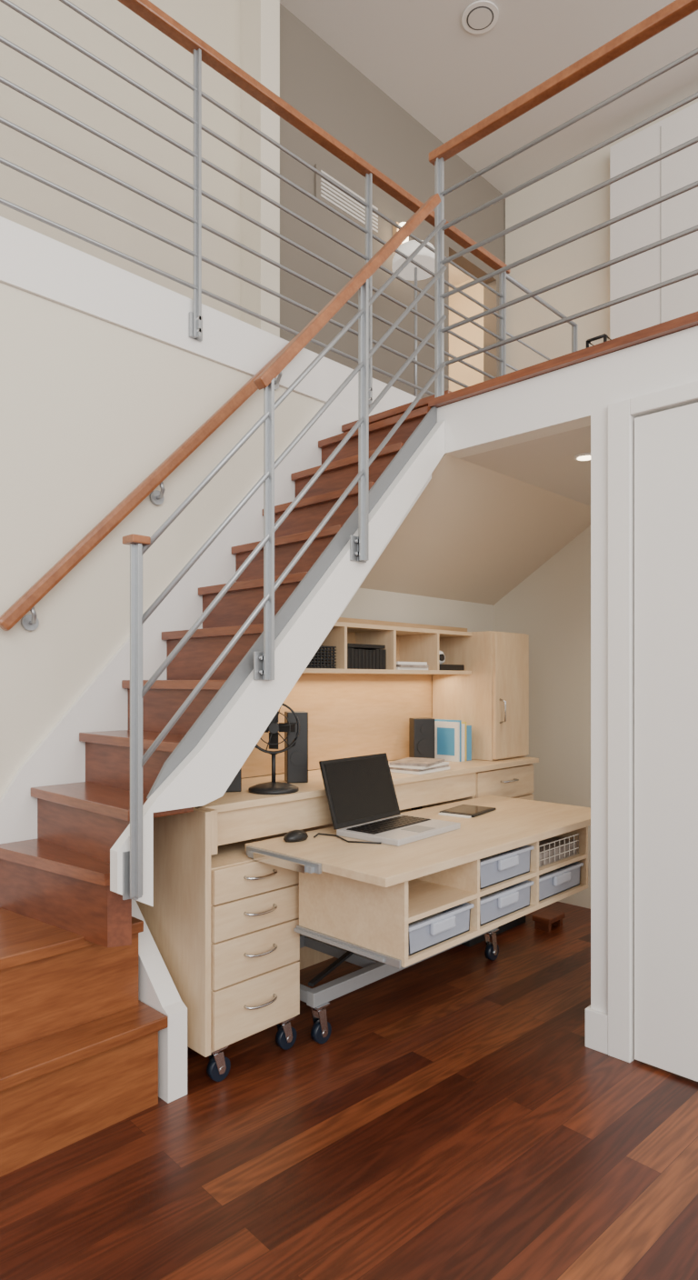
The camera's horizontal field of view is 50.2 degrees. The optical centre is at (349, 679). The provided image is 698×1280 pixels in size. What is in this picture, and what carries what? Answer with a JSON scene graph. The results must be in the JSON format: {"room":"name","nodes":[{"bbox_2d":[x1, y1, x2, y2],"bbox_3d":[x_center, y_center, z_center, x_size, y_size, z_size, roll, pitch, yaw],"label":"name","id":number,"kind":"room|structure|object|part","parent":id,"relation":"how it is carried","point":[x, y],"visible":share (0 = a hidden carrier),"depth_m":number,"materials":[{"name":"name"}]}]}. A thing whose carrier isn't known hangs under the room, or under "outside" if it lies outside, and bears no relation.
{"room":"home office","nodes":[
{"label":"home office","id":0,"kind":"room"},
{"bbox_2d":[0,0,239,319],"bbox_3d":[-2.998,-2.750,1.984,0.130,2.900,6.690,0,0,44],"label":"wall","id":1,"kind":"structure","parent":0,"point":[216,23],"depth_m":3.81,"materials":[{"name":"paint"}]},
{"bbox_2d":[0,282,493,798],"bbox_3d":[-1.913,-0.022,1.848,0.120,2.645,8.000,0,0,44],"label":"wall","id":2,"kind":"structure","parent":0,"point":[90,406],"depth_m":2.76,"materials":[{"name":"beige paint"}]},
{"bbox_2d":[0,333,298,630],"bbox_3d":[-0.694,-0.877,2.957,0.089,1.430,1.377,0,0,44],"label":"wall handrail","id":3,"kind":"object","parent":2,"relation":"attached to","point":[17,611],"visible":0.77,"depth_m":2.75,"materials":[{"name":"brown wood"}]},
{"bbox_2d":[0,403,358,844],"bbox_3d":[-0.646,-0.272,3.057,0.021,2.144,2.300,0,0,44],"label":"skirt","id":4,"kind":"object","parent":2,"relation":"attached to","point":[59,758],"depth_m":2.89,"materials":[{"name":"white paint"}]},
{"bbox_2d":[0,216,416,416],"bbox_3d":[-1.370,-1.453,2.414,0.155,0.214,9.570,0,0,44],"label":"trim","id":5,"kind":"structure","parent":2,"relation":"attached to","point":[32,262],"depth_m":2.92,"materials":[{"name":"white paint"}]},
{"bbox_2d":[240,0,279,337],"bbox_3d":[-0.564,-2.750,4.368,0.320,2.900,0.140,0,0,44],"label":"wall","id":6,"kind":"structure","parent":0,"point":[259,19],"depth_m":4.26,"materials":[{"name":"white paint"}]},
{"bbox_2d":[0,901,697,1279],"bbox_3d":[1.090,1.350,0.337,6.900,0.100,10.000,0,0,44],"label":"floor","id":7,"kind":"structure","parent":0,"point":[455,1118],"depth_m":2.03,"materials":[{"name":"brown wood"}]},
{"bbox_2d":[0,390,451,1177],"bbox_3d":[-1.216,0.022,1.974,0.659,2.555,4.150,0,0,44],"label":"staircase","id":8,"kind":"structure","parent":7,"relation":"on","point":[79,1045],"depth_m":2.28,"materials":[{"name":"brown wood"}]},
{"bbox_2d":[131,899,187,1103],"bbox_3d":[-0.715,0.938,2.491,0.510,0.725,0.070,0,0,44],"label":"guard","id":9,"kind":"object","parent":8,"relation":"attached to","point":[156,988],"visible":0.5,"depth_m":2.33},
{"bbox_2d":[110,420,444,906],"bbox_3d":[-0.131,-0.219,2.571,0.040,1.718,1.478,0,0,44],"label":"stair stringer","id":10,"kind":"structure","parent":8,"relation":"attached to","point":[204,776],"depth_m":2.42,"materials":[{"name":"white paint"}]},
{"bbox_2d":[122,193,446,899],"bbox_3d":[-0.103,-0.672,2.528,0.057,2.544,1.429,0,0,44],"label":"stair railing","id":11,"kind":"object","parent":10,"relation":"attached to","point":[264,662],"visible":1,"depth_m":2.36,"materials":[{"name":"metal"}]},
{"bbox_2d":[146,406,437,798],"bbox_3d":[-0.109,-0.408,2.634,0.013,1.499,1.358,0,0,44],"label":"stair stringer","id":12,"kind":"object","parent":8,"relation":"attached to","point":[289,608],"depth_m":2.55,"materials":[{"name":"white paint"}]},
{"bbox_2d":[206,839,299,1081],"bbox_3d":[-0.465,0.950,2.655,0.543,0.700,0.383,0,0,44],"label":"drawer pedestal","id":13,"kind":"object","parent":7,"relation":"on","point":[255,945],"visible":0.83,"depth_m":2.46,"materials":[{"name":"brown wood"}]},
{"bbox_2d":[245,795,590,969],"bbox_3d":[0.387,0.715,2.881,0.645,0.300,1.558,0,0,44],"label":"desk","id":14,"kind":"object","parent":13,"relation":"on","point":[360,898],"visible":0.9,"depth_m":2.49,"materials":[{"name":"brown wood"}]},
{"bbox_2d":[283,830,308,842],"bbox_3d":[-0.187,0.546,2.628,0.064,0.036,0.102,0,0,44],"label":"computer mouse","id":15,"kind":"object","parent":14,"relation":"on","point":[294,835],"visible":1,"depth_m":2.60,"materials":[{"name":"black plastic"}]},
{"bbox_2d":[313,832,381,843],"bbox_3d":[-0.010,0.561,2.628,0.276,0.006,0.065,0,0,33],"label":"charging cable","id":16,"kind":"object","parent":14,"relation":"on","point":[318,833],"visible":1,"depth_m":2.59,"materials":[{"name":"black plastic"}]},
{"bbox_2d":[319,752,460,846],"bbox_3d":[0.156,0.432,2.796,0.365,0.265,0.400,0,0,40],"label":"laptop","id":17,"kind":"object","parent":14,"relation":"on","point":[359,789],"visible":1,"depth_m":2.81,"materials":[{"name":"silver metal"}]},
{"bbox_2d":[408,902,473,955],"bbox_3d":[0.147,0.795,2.527,0.441,0.089,0.340,0,0,44],"label":"storage bin","id":18,"kind":"object","parent":14,"relation":"on","point":[427,932],"visible":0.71,"depth_m":2.37,"materials":[{"name":"plastic"}]},
{"bbox_2d":[438,804,496,818],"bbox_3d":[0.503,0.559,3.184,0.160,0.011,0.245,0,0,35],"label":"tablet","id":19,"kind":"object","parent":14,"relation":"on","point":[466,811],"visible":1,"depth_m":3.15,"materials":[{"name":"black glass"}]},
{"bbox_2d":[480,844,533,889],"bbox_3d":[0.415,0.667,2.804,0.441,0.096,0.350,0,0,44],"label":"storage bin","id":20,"kind":"object","parent":14,"relation":"on","point":[500,867],"visible":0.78,"depth_m":2.65,"materials":[{"name":"plastic"}]},
{"bbox_2d":[480,880,533,926],"bbox_3d":[0.415,0.795,2.804,0.441,0.089,0.350,0,0,44],"label":"storage bin","id":21,"kind":"object","parent":14,"relation":"on","point":[496,905],"visible":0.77,"depth_m":2.65,"materials":[{"name":"plastic"}]},
{"bbox_2d":[539,833,579,868],"bbox_3d":[0.691,0.673,3.090,0.402,0.085,0.325,0,0,44],"label":"wire basket","id":22,"kind":"object","parent":14,"relation":"on","point":[552,850],"visible":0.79,"depth_m":2.98,"materials":[{"name":"silver metal"}]},
{"bbox_2d":[539,861,583,901],"bbox_3d":[0.687,0.795,3.086,0.441,0.089,0.355,0,0,44],"label":"storage bin","id":23,"kind":"object","parent":14,"relation":"on","point":[556,881],"visible":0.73,"depth_m":2.93,"materials":[{"name":"plastic"}]},
{"bbox_2d":[193,756,539,969],"bbox_3d":[0.118,0.858,3.329,0.545,0.885,2.166,0,0,44],"label":"desk","id":24,"kind":"object","parent":7,"relation":"on","point":[243,815],"depth_m":3.19,"materials":[{"name":"brown wood"}]},
{"bbox_2d":[135,808,210,1057],"bbox_3d":[-0.605,0.800,2.505,0.450,0.769,0.023,0,0,44],"label":"end panel","id":25,"kind":"object","parent":24,"relation":"attached to","point":[178,922],"visible":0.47,"depth_m":2.41,"materials":[{"name":"brown wood"}]},
{"bbox_2d":[225,767,241,791],"bbox_3d":[-0.452,0.304,2.800,0.090,0.220,0.105,0,0,-12],"label":"speaker","id":26,"kind":"object","parent":24,"relation":"on","point":[235,785],"visible":0.09,"depth_m":2.76},
{"bbox_2d":[249,703,300,794],"bbox_3d":[-0.282,0.248,2.789,0.187,0.334,0.187,0,0,44],"label":"desk fan","id":27,"kind":"object","parent":24,"relation":"on","point":[273,787],"visible":0.63,"depth_m":2.77,"materials":[{"name":"metal"}]},
{"bbox_2d":[284,710,308,783],"bbox_3d":[-0.216,0.272,3.044,0.085,0.285,0.105,0,0,-12],"label":"speaker","id":28,"kind":"object","parent":24,"relation":"on","point":[295,757],"visible":0.86,"depth_m":3.00},
{"bbox_2d":[241,617,467,778],"bbox_3d":[-0.062,0.057,3.556,0.020,0.713,2.130,0,0,44],"label":"panel","id":29,"kind":"object","parent":24,"relation":"on","point":[350,715],"visible":0.36,"depth_m":3.64,"materials":[{"name":"brown wood"}]},
{"bbox_2d":[302,621,471,674],"bbox_3d":[0.116,-0.139,3.532,0.260,0.218,1.243,0,0,44],"label":"wall shelf","id":30,"kind":"object","parent":29,"relation":"attached to","point":[402,644],"visible":0.59,"depth_m":3.52,"materials":[{"name":"brown wood"}]},
{"bbox_2d":[306,645,336,669],"bbox_3d":[-0.196,-0.097,3.185,0.172,0.096,0.230,0,0,44],"label":"mesh basket","id":31,"kind":"object","parent":30,"relation":"on","point":[312,665],"visible":0.29,"depth_m":3.16,"materials":[{"name":"metal"}]},
{"bbox_2d":[347,643,386,669],"bbox_3d":[0.026,-0.104,3.395,0.160,0.112,0.260,0,0,44],"label":"cases","id":32,"kind":"object","parent":30,"relation":"in","point":[359,655],"visible":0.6,"depth_m":3.34,"materials":[{"name":"black plastic"}]},
{"bbox_2d":[396,661,429,669],"bbox_3d":[0.244,-0.068,3.636,0.200,0.038,0.230,0,0,44],"label":"papers","id":33,"kind":"object","parent":30,"relation":"on","point":[400,665],"visible":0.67,"depth_m":3.56,"materials":[{"name":"white paper"}]},
{"bbox_2d":[439,664,464,670],"bbox_3d":[0.463,-0.064,3.841,0.170,0.030,0.210,0,0,44],"label":"case","id":34,"kind":"object","parent":30,"relation":"on","point":[452,667],"visible":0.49,"depth_m":3.79,"materials":[{"name":"plastic"}]},
{"bbox_2d":[439,650,445,664],"bbox_3d":[0.444,-0.117,3.797,0.097,0.075,0.094,0,0,44],"label":"clock","id":35,"kind":"object","parent":34,"relation":"on","point":[442,657],"visible":0.41,"depth_m":3.76,"materials":[{"name":"plastic"}]},
{"bbox_2d":[389,757,449,774],"bbox_3d":[0.315,0.392,3.421,0.216,0.045,0.278,0,0,33],"label":"magazine stack","id":36,"kind":"object","parent":24,"relation":"on","point":[415,765],"visible":0.89,"depth_m":3.34,"materials":[{"name":"paper"}]},
{"bbox_2d":[409,717,434,758],"bbox_3d":[0.372,0.304,3.797,0.110,0.220,0.095,0,0,-12],"label":"speaker","id":37,"kind":"object","parent":24,"relation":"on","point":[421,730],"visible":0.84,"depth_m":3.75},
{"bbox_2d":[434,719,471,761],"bbox_3d":[0.534,0.309,3.864,0.160,0.210,0.122,0,0,44],"label":"upright books","id":38,"kind":"object","parent":24,"relation":"on","point":[453,738],"visible":0.92,"depth_m":3.81,"materials":[{"name":"paper"}]},
{"bbox_2d":[432,630,529,760],"bbox_3d":[0.729,0.082,4.040,0.436,0.663,0.335,0,0,44],"label":"wall cabinet","id":39,"kind":"object","parent":24,"relation":"on","point":[494,699],"visible":0.83,"depth_m":3.90,"materials":[{"name":"brown wood"}]},
{"bbox_2d":[300,806,499,1043],"bbox_3d":[0.107,0.950,3.228,0.530,0.700,1.193,0,0,44],"label":"base frame","id":40,"kind":"object","parent":7,"relation":"on","point":[318,997],"visible":0.38,"depth_m":2.81,"materials":[{"name":"metal"}]},
{"bbox_2d":[532,908,565,931],"bbox_3d":[1.052,1.265,3.926,0.100,0.070,0.170,0,0,44],"label":"footstool","id":41,"kind":"object","parent":7,"relation":"on","point":[544,920],"visible":1,"depth_m":3.89,"materials":[{"name":"brown wood"}]},
{"bbox_2d":[280,3,505,399],"bbox_3d":[0.380,-2.750,5.555,0.130,2.900,2.880,0,0,44],"label":"wall","id":42,"kind":"structure","parent":0,"point":[315,79],"depth_m":5.12,"materials":[{"name":"beige paint"}]},
{"bbox_2d":[314,163,380,238],"bbox_3d":[0.003,-3.230,5.051,0.025,0.220,0.630,0,0,44],"label":"air vent","id":43,"kind":"object","parent":42,"relation":"in","point":[325,191],"visible":0.77,"depth_m":5.00,"materials":[{"name":"white metal"}]},
{"bbox_2d":[392,221,408,244],"bbox_3d":[0.382,-3.225,5.386,0.104,0.150,0.080,0,0,44],"label":"wall sconce","id":44,"kind":"object","parent":42,"relation":"attached to","point":[395,229],"visible":0.17,"depth_m":5.37,"materials":[{"name":"white glass"}]},
{"bbox_2d":[449,278,483,391],"bbox_3d":[1.471,-2.750,7.685,1.240,2.900,0.100,0,0,44],"label":"wall","id":45,"kind":"structure","parent":0,"point":[458,371],"depth_m":7.84,"materials":[{"name":"beige paint"}]},
{"bbox_2d":[359,453,590,605],"bbox_3d":[0.657,-0.710,3.890,0.740,0.480,1.490,0,0,44],"label":"ceiling","id":46,"kind":"structure","parent":0,"point":[475,533],"depth_m":3.83,"materials":[{"name":"beige paint"}]},
{"bbox_2d":[280,0,697,288],"bbox_3d":[0.471,-4.250,1.352,9.200,0.100,10.600,0,0,44],"label":"ceiling","id":47,"kind":"structure","parent":0,"point":[448,77],"depth_m":5.07,"materials":[{"name":"white paint"}]},
{"bbox_2d":[461,0,499,33],"bbox_3d":[0.830,-4.192,4.717,0.230,0.015,0.230,0,0,44],"label":"ceiling speaker","id":48,"kind":"object","parent":47,"relation":"attached to","point":[480,16],"depth_m":4.70},
{"bbox_2d":[460,425,590,506],"bbox_3d":[1.983,-0.945,2.673,2.860,0.010,1.400,0,0,44],"label":"ceiling","id":49,"kind":"structure","parent":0,"point":[547,463],"depth_m":3.23,"materials":[{"name":"beige paint"}]},
{"bbox_2d":[574,452,590,460],"bbox_3d":[0.992,-0.936,3.129,0.090,0.012,0.090,0,0,44],"label":"recessed light","id":50,"kind":"object","parent":49,"relation":"in","point":[585,456],"depth_m":3.12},
{"bbox_2d":[493,525,590,909],"bbox_3d":[2.202,0.180,3.504,3.700,2.240,0.100,0,0,44],"label":"wall","id":51,"kind":"structure","parent":0,"point":[552,605],"depth_m":4.37,"materials":[{"name":"beige paint"}]},
{"bbox_2d":[428,310,697,408],"bbox_3d":[2.514,-1.155,1.110,5.925,0.030,0.150,0,0,44],"label":"trim","id":52,"kind":"structure","parent":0,"point":[691,320],"depth_m":2.67,"materials":[{"name":"brown wood"}]},
{"bbox_2d":[505,98,697,374],"bbox_3d":[4.094,-2.550,3.887,7.510,3.300,0.120,0,0,44],"label":"wall","id":53,"kind":"structure","parent":0,"point":[592,290],"depth_m":6.09,"materials":[{"name":"beige paint"}]},
{"bbox_2d":[590,410,635,1060],"bbox_3d":[0.948,0.180,2.630,0.150,2.240,0.100,0,0,44],"label":"wall","id":54,"kind":"structure","parent":0,"point":[599,422],"depth_m":2.62,"materials":[{"name":"white paint"}]},
{"bbox_2d":[437,325,697,458],"bbox_3d":[2.525,-1.039,1.107,5.905,0.198,0.100,0,0,44],"label":"trim","id":55,"kind":"structure","parent":54,"relation":"attached to","point":[565,399],"depth_m":2.72,"materials":[{"name":"white paint"}]},
{"bbox_2d":[429,0,697,397],"bbox_3d":[1.474,-1.689,2.052,3.130,1.038,0.050,0,0,44],"label":"landing railing","id":56,"kind":"object","parent":55,"relation":"on","point":[677,10],"visible":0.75,"depth_m":2.73,"materials":[{"name":"metal"}]},
{"bbox_2d":[585,1005,608,1054],"bbox_3d":[0.911,1.232,2.660,0.085,0.135,0.128,0,0,44],"label":"baseboard","id":57,"kind":"structure","parent":54,"relation":"attached to","point":[596,1022],"depth_m":2.61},
{"bbox_3d":[0.948,0.180,2.630,0.150,2.240,0.100,0,0,44],"label":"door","id":58,"kind":"part","parent":54,"relation":"part of","materials":[{"name":"white paint"}]},
{"bbox_2d":[608,380,697,1062],"bbox_3d":[1.352,0.173,2.156,1.250,2.255,0.020,0,0,44],"label":"door frame","id":59,"kind":"structure","parent":54,"relation":"attached to","point":[620,414],"depth_m":2.55,"materials":[{"name":"white wood"}]},
{"bbox_2d":[634,402,697,1081],"bbox_3d":[1.309,0.199,2.192,0.962,2.178,0.109,0,0,44],"label":"door","id":60,"kind":"structure","parent":54,"relation":"in","point":[665,442],"depth_m":2.45,"materials":[{"name":"white paint"}]},
{"bbox_2d":[610,101,697,339],"bbox_3d":[3.107,-2.590,4.657,3.000,2.900,0.142,0,0,44],"label":"cabinet","id":61,"kind":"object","parent":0,"point":[677,257],"depth_m":5.42,"materials":[{"name":"white wood"}]},
{"bbox_2d":[632,399,697,417],"bbox_3d":[1.926,-0.920,1.685,2.570,0.040,0.100,0,0,44],"label":"door frame","id":62,"kind":"structure","parent":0,"point":[695,401],"depth_m":2.47,"materials":[{"name":"white wood"}]},
{"bbox_3d":[3.596,-1.045,2.213,5.900,0.190,2.980,0,0,44],"label":"floor","id":63,"kind":"structure","parent":0,"visible":0},
{"bbox_2d":[585,333,611,348],"bbox_3d":[1.365,-1.494,4.034,0.118,0.689,0.138,0,0,44],"label":"metal rack","id":64,"kind":"object","parent":63,"relation":"on","point":[605,336],"visible":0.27,"depth_m":3.99,"materials":[{"name":"black metal"}]},
{"bbox_3d":[1.236,-1.127,4.529,0.654,0.255,2.928,0,0,44],"label":"floor","id":65,"kind":"structure","parent":0,"visible":0},
{"bbox_2d":[0,0,577,406],"bbox_3d":[-0.450,-1.932,3.227,0.056,1.352,6.018,0,0,44],"label":"railing","id":66,"kind":"object","parent":65,"relation":"on","point":[146,10],"visible":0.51,"depth_m":3.15,"materials":[{"name":"metal"}]},
{"bbox_3d":[-1.688,-1.470,2.722,0.730,0.140,9.570,0,0,44],"label":"floor","id":67,"kind":"structure","parent":0,"visible":0},
{"bbox_2d":[392,240,434,396],"bbox_3d":[0.426,-2.155,4.760,0.300,1.229,0.300,0,0,44],"label":"floor lamp","id":68,"kind":"object","parent":67,"relation":"on","point":[425,257],"visible":0.39,"depth_m":4.74,"materials":[{"name":"metal"}]}
]}

